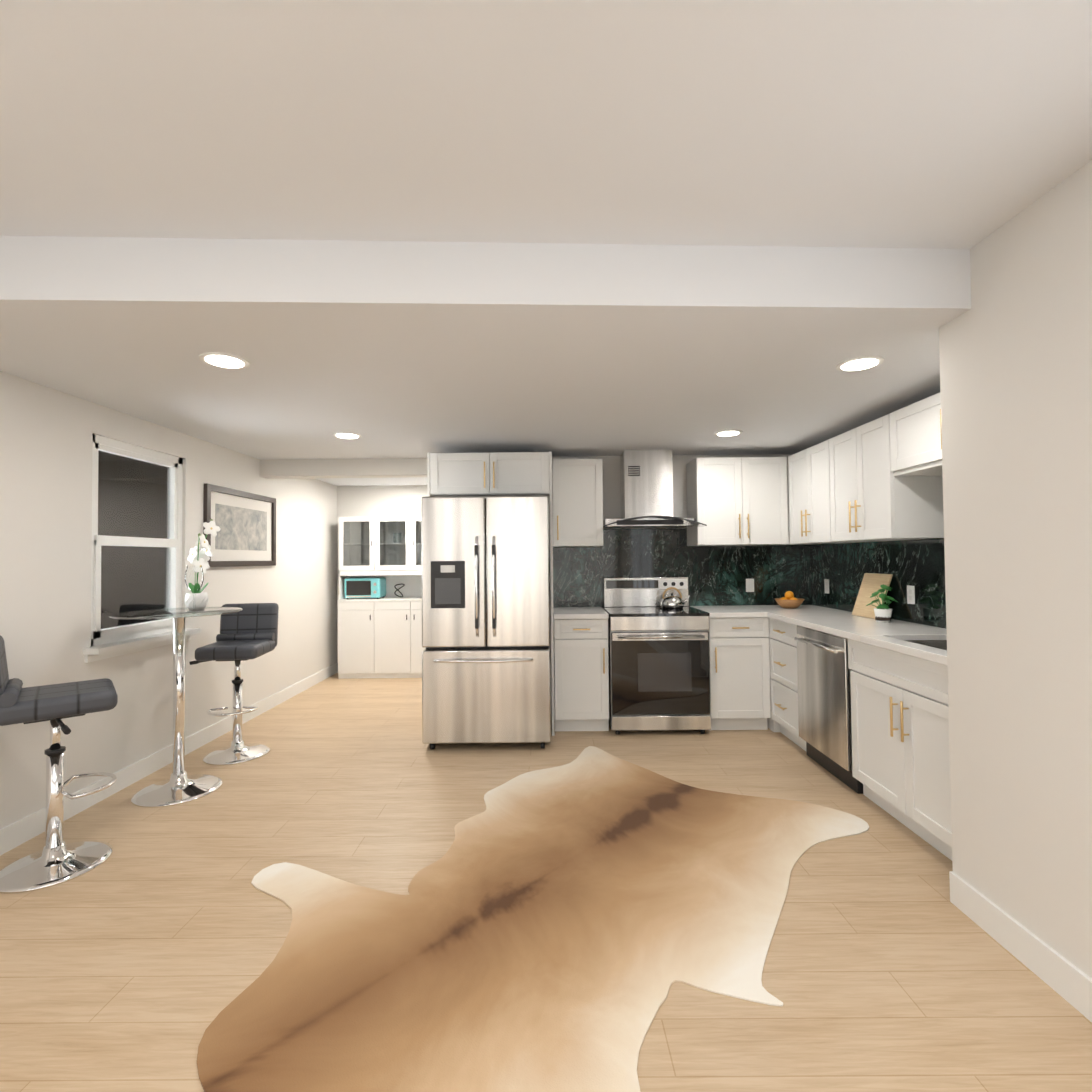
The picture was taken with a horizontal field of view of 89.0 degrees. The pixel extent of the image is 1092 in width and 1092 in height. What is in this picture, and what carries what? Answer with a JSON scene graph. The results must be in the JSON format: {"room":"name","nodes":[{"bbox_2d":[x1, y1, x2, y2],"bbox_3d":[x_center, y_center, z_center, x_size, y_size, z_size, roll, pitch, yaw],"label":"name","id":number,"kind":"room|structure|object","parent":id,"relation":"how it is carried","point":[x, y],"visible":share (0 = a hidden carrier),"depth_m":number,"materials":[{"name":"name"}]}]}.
{"room":"kitchen","nodes":[
{"label":"kitchen","id":0,"kind":"room"},
{"bbox_2d":[0,673,1091,1091],"bbox_3d":[-0.147,1.444,2.256,5.350,0.100,9.200,-1,-1,0],"label":"floor","id":1,"kind":"structure","parent":0,"point":[142,957],"depth_m":2.03,"materials":[{"name":"brown wood"}]},
{"bbox_2d":[0,636,117,893],"bbox_3d":[-2.175,0.902,2.429,0.482,1.030,0.498,1,-2,-41],"label":"bar stool","id":2,"kind":"object","parent":1,"relation":"on","point":[56,860],"visible":1,"depth_m":2.43,"materials":[{"name":"black leather"}]},
{"bbox_2d":[108,607,242,807],"bbox_3d":[-2.164,0.912,3.276,0.660,1.048,0.660,-1,-1,0],"label":"bar table","id":3,"kind":"object","parent":1,"relation":"on","point":[180,786],"visible":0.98,"depth_m":3.25,"materials":[{"name":"silver metal"}]},
{"bbox_2d":[185,566,203,611],"bbox_3d":[-2.070,0.251,3.271,0.096,0.270,0.096,-1,-1,0],"label":"wine glass","id":4,"kind":"object","parent":3,"relation":"on","point":[194,582],"visible":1,"depth_m":3.28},
{"bbox_2d":[184,519,219,609],"bbox_3d":[-2.155,0.107,3.459,0.162,0.568,0.218,-1,-1,0],"label":"orchid pot","id":5,"kind":"object","parent":3,"relation":"on","point":[196,599],"visible":0.88,"depth_m":3.42,"materials":[{"name":"white"}]},
{"bbox_2d":[189,603,278,764],"bbox_3d":[-2.198,0.935,3.892,0.498,1.030,0.482,0,-1,-8],"label":"bar stool","id":6,"kind":"object","parent":1,"relation":"on","point":[249,631],"visible":0.96,"depth_m":3.86,"materials":[{"name":"black leather"}]},
{"bbox_2d":[338,516,425,678],"bbox_3d":[-1.744,0.583,6.482,1.240,1.840,0.370,-1,-1,0],"label":"hutch","id":7,"kind":"object","parent":1,"relation":"on","point":[380,637],"visible":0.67,"depth_m":6.30,"materials":[{"name":"white wood"}]},
{"bbox_2d":[344,577,385,598],"bbox_3d":[-2.110,0.492,6.496,0.410,0.240,0.289,-1,-1,0],"label":"microwave","id":8,"kind":"object","parent":7,"relation":"on","point":[369,587],"visible":0.98,"depth_m":6.37,"materials":[{"name":"teal metal"}]},
{"bbox_2d":[394,584,404,596],"bbox_3d":[-1.735,0.526,6.568,0.110,0.162,0.081,-1,-1,0],"label":"decor","id":9,"kind":"object","parent":7,"relation":"on","point":[398,590],"visible":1,"depth_m":6.56,"materials":[{"name":"black metal"}]},
{"bbox_2d":[421,496,550,748],"bbox_3d":[-0.420,0.550,4.332,0.901,1.784,1.011,-1,-1,0],"label":"refrigerator","id":10,"kind":"object","parent":1,"relation":"on","point":[485,582],"visible":1,"depth_m":3.89,"materials":[{"name":"grey metal"}]},
{"bbox_2d":[427,451,554,735],"bbox_3d":[-0.422,0.367,4.534,0.956,2.160,0.690,-1,-1,0],"label":"enclosure","id":11,"kind":"object","parent":1,"relation":"on","point":[485,475],"visible":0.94,"depth_m":4.25,"materials":[{"name":"white wood"}]},
{"bbox_2d":[197,746,868,1091],"bbox_3d":[0.075,1.392,2.403,1.939,0.005,2.739,-2,-2,43],"label":"cowhide rug","id":12,"kind":"object","parent":1,"relation":"on","point":[562,928],"visible":1,"depth_m":1.93,"materials":[{"name":"beige fur"}]},
{"bbox_2d":[602,577,710,734],"bbox_3d":[0.866,0.849,4.491,0.750,1.170,0.699,-1,-1,0],"label":"range","id":13,"kind":"object","parent":1,"relation":"on","point":[659,678],"visible":0.94,"depth_m":4.20,"materials":[{"name":"silver metal"}]},
{"bbox_2d":[661,587,689,608],"bbox_3d":[1.081,0.429,4.639,0.247,0.174,0.190,-1,-1,0],"label":"kettle","id":14,"kind":"object","parent":13,"relation":"on","point":[671,601],"visible":1,"depth_m":4.58,"materials":[{"name":"silver metal"}]},
{"bbox_2d":[553,615,770,730],"bbox_3d":[0.890,0.997,4.532,1.645,0.875,0.655,-1,-1,0],"label":"base cabinets","id":15,"kind":"object","parent":1,"relation":"on","point":[739,662],"depth_m":4.25,"materials":[{"name":"white wood"}]},
{"bbox_2d":[553,607,608,618],"bbox_3d":[0.271,0.545,4.547,0.420,0.038,0.624,-1,-1,0],"label":"countertop","id":16,"kind":"structure","parent":15,"relation":"on","point":[558,612],"depth_m":4.29,"materials":[{"name":"white stone"}]},
{"bbox_2d":[691,605,764,617],"bbox_3d":[1.463,0.533,4.540,0.436,0.038,0.630,-1,-1,0],"label":"countertop","id":17,"kind":"structure","parent":15,"relation":"on","point":[742,611],"depth_m":4.33,"materials":[{"name":"white stone"}]},
{"bbox_2d":[794,625,862,793],"bbox_3d":[1.985,0.964,3.448,0.645,0.872,0.620,-1,-1,0],"label":"dishwasher","id":18,"kind":"object","parent":1,"relation":"on","point":[824,704],"visible":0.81,"depth_m":3.38,"materials":[{"name":"silver metal"}]},
{"bbox_2d":[767,618,951,859],"bbox_3d":[1.998,0.964,3.509,0.655,0.875,2.693,-1,-1,0],"label":"base cabinets","id":19,"kind":"object","parent":1,"relation":"on","point":[900,739],"depth_m":2.73,"materials":[{"name":"white wood"}]},
{"bbox_2d":[757,605,946,664],"bbox_3d":[1.994,0.505,3.512,0.627,0.038,2.681,-1,-1,0],"label":"countertop","id":20,"kind":"structure","parent":19,"relation":"on","point":[892,635],"depth_m":3.25,"materials":[{"name":"white stone"}]},
{"bbox_2d":[775,591,804,608],"bbox_3d":[1.997,0.439,4.560,0.230,0.140,0.230,-1,-1,0],"label":"fruit bowl","id":21,"kind":"object","parent":20,"relation":"on","point":[789,600],"visible":1,"depth_m":4.51,"materials":[{"name":"brown wood"}]},
{"bbox_2d":[852,573,892,618],"bbox_3d":[2.247,0.341,3.836,0.114,0.299,0.310,-1,-1,0],"label":"cutting board","id":22,"kind":"object","parent":20,"relation":"on","point":[871,583],"visible":0.73,"depth_m":3.85,"materials":[{"name":"brown wood"}]},
{"bbox_2d":[866,584,896,622],"bbox_3d":[2.151,0.365,3.558,0.167,0.240,0.165,-1,-1,0],"label":"potted plant","id":23,"kind":"object","parent":20,"relation":"on","point":[883,612],"visible":1,"depth_m":3.52,"materials":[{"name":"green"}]},
{"bbox_2d":[904,640,946,649],"bbox_3d":[1.991,0.589,2.636,0.398,0.187,0.658,-1,-1,0],"label":"sink","id":24,"kind":"object","parent":20,"relation":"in","point":[940,644],"depth_m":2.96,"materials":[{"name":"silver metal"}]},
{"bbox_2d":[0,160,1091,978],"bbox_3d":[-0.160,0.085,2.286,5.350,2.620,9.200,-1,-1,0],"label":"wall","id":25,"kind":"structure","parent":0,"point":[1016,394],"depth_m":2.06,"materials":[{"name":"white paint"}]},
{"bbox_2d":[91,434,182,646],"bbox_3d":[-2.573,-0.025,3.499,0.067,1.200,0.800,-1,-1,0],"label":"window","id":26,"kind":"structure","parent":25,"relation":"in","point":[136,561],"depth_m":3.47,"materials":[{"name":"white"}]},
{"bbox_2d":[83,628,200,662],"bbox_3d":[-2.494,0.610,3.484,0.107,0.077,0.900,-1,-1,0],"label":"window sill","id":27,"kind":"structure","parent":25,"relation":"attached to","point":[103,651],"depth_m":3.31,"materials":[{"name":"white"}]},
{"bbox_2d":[0,663,337,855],"bbox_3d":[-2.516,1.360,2.268,0.013,0.115,8.800,-1,-1,0],"label":"baseboard","id":28,"kind":"structure","parent":25,"relation":"attached to","point":[17,833],"depth_m":3.43,"materials":[{"name":"white wood"}]},
{"bbox_2d":[203,483,275,566],"bbox_3d":[-2.513,-0.141,4.622,0.028,0.620,1.040,-1,-1,0],"label":"picture","id":29,"kind":"object","parent":25,"relation":"attached to","point":[245,522],"visible":0.79,"depth_m":4.57,"materials":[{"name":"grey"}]},
{"bbox_2d":[602,449,706,527],"bbox_3d":[0.853,-0.473,4.628,0.810,0.654,0.526,-1,-1,0],"label":"range hood","id":30,"kind":"object","parent":25,"relation":"attached to","point":[646,488],"visible":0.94,"depth_m":4.61,"materials":[{"name":"silver metal"}]},
{"bbox_2d":[553,528,808,606],"bbox_3d":[1.183,0.200,4.871,2.250,0.710,0.014,-1,-1,0],"label":"backsplash","id":31,"kind":"structure","parent":25,"relation":"attached to","point":[717,575],"depth_m":4.87,"materials":[{"name":"green stone"}]},
{"bbox_2d":[746,579,753,591],"bbox_3d":[1.783,0.343,4.857,0.072,0.116,0.003,-1,-1,0],"label":"electrical outlet","id":32,"kind":"object","parent":31,"relation":"attached to","point":[749,582],"depth_m":4.86,"materials":[{"name":"white plastic"}]},
{"bbox_2d":[552,457,813,546],"bbox_3d":[1.186,-0.364,4.706,2.262,0.720,0.365,-1,-1,0],"label":"upper cabinet","id":33,"kind":"object","parent":25,"relation":"attached to","point":[737,500],"visible":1,"depth_m":4.57,"materials":[{"name":"white wood"}]},
{"bbox_2d":[788,392,943,543],"bbox_3d":[2.129,-0.403,3.373,0.365,0.720,2.361,-1,-1,0],"label":"upper cabinet","id":34,"kind":"object","parent":25,"relation":"attached to","point":[880,479],"visible":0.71,"depth_m":3.37,"materials":[{"name":"white wood"}]},
{"bbox_2d":[809,538,945,628],"bbox_3d":[2.311,0.061,3.528,0.012,0.905,2.695,-1,-1,0],"label":"backsplash","id":35,"kind":"structure","parent":25,"relation":"attached to","point":[920,563],"depth_m":3.70,"materials":[{"name":"green stone"}]},
{"bbox_2d":[824,579,828,593],"bbox_3d":[2.310,0.332,4.571,0.004,0.116,0.072,-1,-1,0],"label":"electrical outlet","id":36,"kind":"object","parent":35,"relation":"attached to","point":[826,581],"depth_m":4.57,"materials":[{"name":"white plastic"}]},
{"bbox_2d":[907,585,914,603],"bbox_3d":[2.305,0.308,3.511,0.004,0.116,0.072,-1,-1,0],"label":"electrical outlet","id":37,"kind":"object","parent":35,"relation":"attached to","point":[910,591],"depth_m":3.51,"materials":[{"name":"white plastic"}]},
{"bbox_2d":[949,871,1091,1021],"bbox_3d":[1.560,1.270,0.002,0.013,0.115,4.300,-1,-1,0],"label":"baseboard","id":38,"kind":"structure","parent":25,"relation":"attached to","point":[1066,979],"depth_m":1.81,"materials":[{"name":"white"}]},
{"bbox_2d":[0,0,1091,485],"bbox_3d":[-0.171,-1.060,2.312,5.350,0.430,9.200,-1,-1,0],"label":"ceiling","id":39,"kind":"structure","parent":0,"point":[416,228],"depth_m":1.76,"materials":[{"name":"white paint"}]},
{"bbox_2d":[199,352,249,368],"bbox_3d":[-1.433,-0.827,2.482,0.195,0.013,0.195,1,-2,-45],"label":"recessed light","id":40,"kind":"object","parent":39,"relation":"in","point":[224,360],"depth_m":2.46,"materials":[{"name":"white plastic"}]},
{"bbox_2d":[333,432,361,438],"bbox_3d":[-1.427,-0.793,3.991,0.195,0.013,0.195,1,-2,-45],"label":"recessed light","id":41,"kind":"object","parent":39,"relation":"in","point":[345,435],"depth_m":3.96,"materials":[{"name":"white"}]},
{"bbox_2d":[714,430,742,436],"bbox_3d":[1.323,-0.819,4.031,0.195,0.013,0.195,1,-2,-45],"label":"recessed light","id":42,"kind":"object","parent":39,"relation":"in","point":[724,433],"depth_m":4.01,"materials":[{"name":"white"}]},
{"bbox_2d":[836,356,883,371],"bbox_3d":[1.467,-0.852,2.601,0.195,0.013,0.195,1,-2,-45],"label":"recessed light","id":43,"kind":"object","parent":39,"relation":"in","point":[865,362],"depth_m":2.58,"materials":[{"name":"white plastic"}]}
]}

